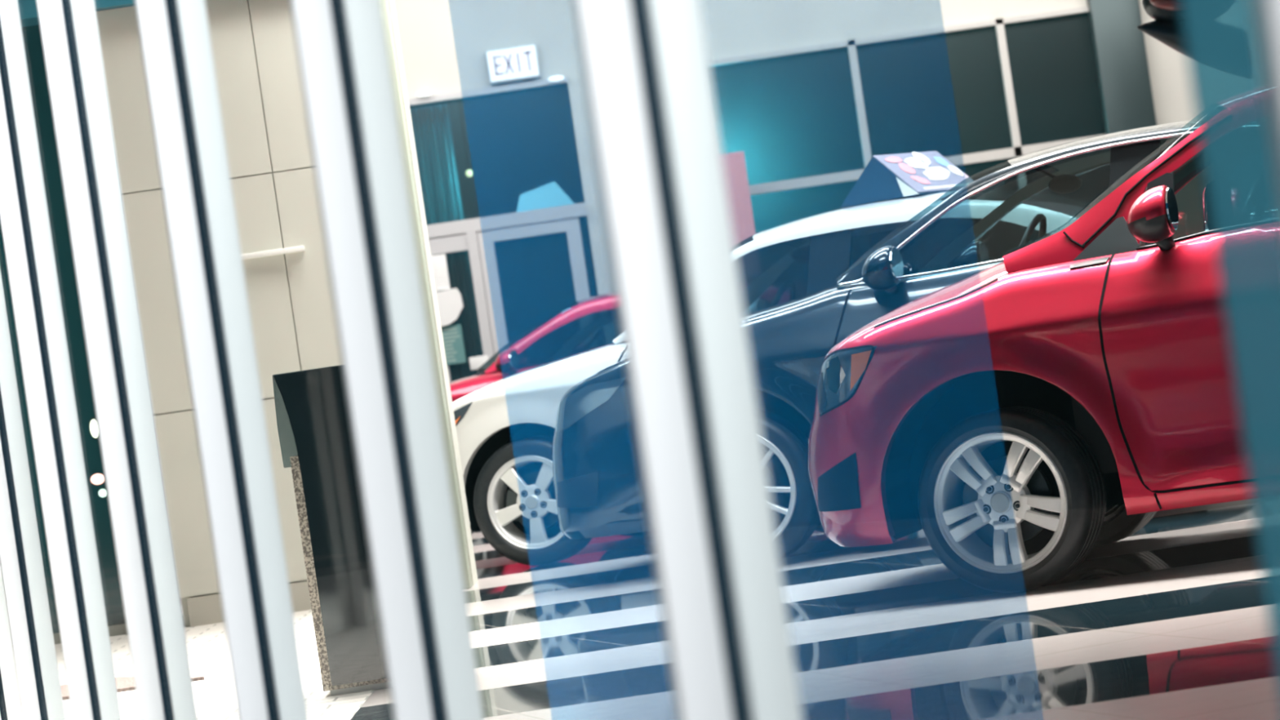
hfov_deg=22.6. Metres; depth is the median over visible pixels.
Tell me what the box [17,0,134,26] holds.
trim
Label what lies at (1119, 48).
pillar
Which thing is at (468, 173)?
pendant lamp
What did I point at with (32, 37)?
window
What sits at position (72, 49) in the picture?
mullion
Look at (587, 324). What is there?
hatchback car
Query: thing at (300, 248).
strip light
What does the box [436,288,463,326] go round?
notice
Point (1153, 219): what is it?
mirror
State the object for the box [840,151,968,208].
roof sign
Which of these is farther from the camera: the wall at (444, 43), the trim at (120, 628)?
the wall at (444, 43)
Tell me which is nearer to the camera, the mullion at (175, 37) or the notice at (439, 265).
the mullion at (175, 37)
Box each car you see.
[449,291,621,402]
[452,191,946,565]
[551,119,1208,560]
[808,128,1251,592]
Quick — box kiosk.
[272,364,388,696]
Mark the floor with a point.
(1168, 620)
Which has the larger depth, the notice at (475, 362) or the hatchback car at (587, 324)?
the notice at (475, 362)
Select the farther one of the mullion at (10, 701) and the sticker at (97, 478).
the sticker at (97, 478)
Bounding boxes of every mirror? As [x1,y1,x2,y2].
[495,348,519,375]
[862,245,903,293]
[1127,185,1178,250]
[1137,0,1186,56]
[1205,211,1208,227]
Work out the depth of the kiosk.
10.50 m
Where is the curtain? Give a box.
[409,103,484,381]
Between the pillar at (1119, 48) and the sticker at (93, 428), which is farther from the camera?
the pillar at (1119, 48)
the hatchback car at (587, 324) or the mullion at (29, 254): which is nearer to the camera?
the mullion at (29, 254)
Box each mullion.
[0,0,121,719]
[0,267,65,719]
[0,564,22,719]
[35,0,197,719]
[134,0,308,719]
[289,0,484,719]
[573,0,802,719]
[1253,0,1279,177]
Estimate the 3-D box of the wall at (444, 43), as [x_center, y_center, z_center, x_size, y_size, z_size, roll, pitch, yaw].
[0.203,-2.100,30.100,17.000,6.000,0.200,-8,0,0]
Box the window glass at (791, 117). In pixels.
[409,12,1105,354]
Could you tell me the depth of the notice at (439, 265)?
29.89 m
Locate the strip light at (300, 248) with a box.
[241,245,305,259]
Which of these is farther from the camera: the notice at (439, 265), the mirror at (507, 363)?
the notice at (439, 265)
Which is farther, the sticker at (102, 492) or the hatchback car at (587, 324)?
the hatchback car at (587, 324)
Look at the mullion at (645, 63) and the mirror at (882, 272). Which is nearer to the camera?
the mullion at (645, 63)
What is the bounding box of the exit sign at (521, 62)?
[484,43,541,84]
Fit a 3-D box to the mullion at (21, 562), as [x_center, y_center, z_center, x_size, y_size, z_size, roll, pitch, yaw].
[-1.883,-1.093,8.529,0.109,4.600,0.022,-8,0,-17]
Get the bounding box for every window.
[0,24,182,637]
[1179,0,1279,696]
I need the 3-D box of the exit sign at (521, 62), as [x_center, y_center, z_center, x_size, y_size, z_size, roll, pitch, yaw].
[-1.187,-2.769,29.925,0.480,0.320,0.109,-8,0,0]
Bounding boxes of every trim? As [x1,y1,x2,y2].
[11,616,184,648]
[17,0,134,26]
[380,0,471,589]
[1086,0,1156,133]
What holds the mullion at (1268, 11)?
on the pavement
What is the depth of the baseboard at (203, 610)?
15.18 m
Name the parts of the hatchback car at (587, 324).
door, belt moulding, roof frame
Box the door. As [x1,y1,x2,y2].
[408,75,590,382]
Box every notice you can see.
[431,253,450,290]
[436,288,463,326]
[441,324,466,364]
[469,355,488,369]
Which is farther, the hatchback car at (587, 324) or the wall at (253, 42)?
the hatchback car at (587, 324)
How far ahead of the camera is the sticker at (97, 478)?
15.40 m
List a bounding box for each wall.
[95,0,477,626]
[394,0,1196,295]
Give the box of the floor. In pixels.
[13,498,1279,719]
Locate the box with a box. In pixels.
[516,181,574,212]
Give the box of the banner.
[721,151,755,244]
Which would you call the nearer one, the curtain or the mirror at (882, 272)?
the mirror at (882, 272)
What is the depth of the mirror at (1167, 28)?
7.97 m
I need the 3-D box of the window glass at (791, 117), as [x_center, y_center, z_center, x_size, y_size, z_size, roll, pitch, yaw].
[1.489,-2.286,31.700,8.800,6.000,3.000,-8,0,0]
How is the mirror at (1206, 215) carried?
on the hatchback car at (1030, 412)
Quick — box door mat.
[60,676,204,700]
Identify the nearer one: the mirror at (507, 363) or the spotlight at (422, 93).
the mirror at (507, 363)
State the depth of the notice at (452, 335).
29.89 m
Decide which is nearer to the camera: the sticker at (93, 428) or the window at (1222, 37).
the window at (1222, 37)
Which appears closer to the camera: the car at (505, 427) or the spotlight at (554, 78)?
the car at (505, 427)
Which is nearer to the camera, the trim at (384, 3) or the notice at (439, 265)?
the trim at (384, 3)
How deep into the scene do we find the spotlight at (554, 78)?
29.85 m
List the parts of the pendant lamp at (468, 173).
bulb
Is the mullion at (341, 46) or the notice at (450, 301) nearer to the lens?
the mullion at (341, 46)
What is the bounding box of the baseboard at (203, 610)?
[186,581,311,626]
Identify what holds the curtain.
hanging from the wall at (444, 43)
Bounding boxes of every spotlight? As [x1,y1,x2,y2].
[416,90,431,96]
[548,75,564,81]
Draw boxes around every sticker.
[88,417,98,439]
[88,472,105,485]
[97,488,107,497]
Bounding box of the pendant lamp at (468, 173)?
[457,98,472,177]
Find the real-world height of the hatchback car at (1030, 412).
1.612 m

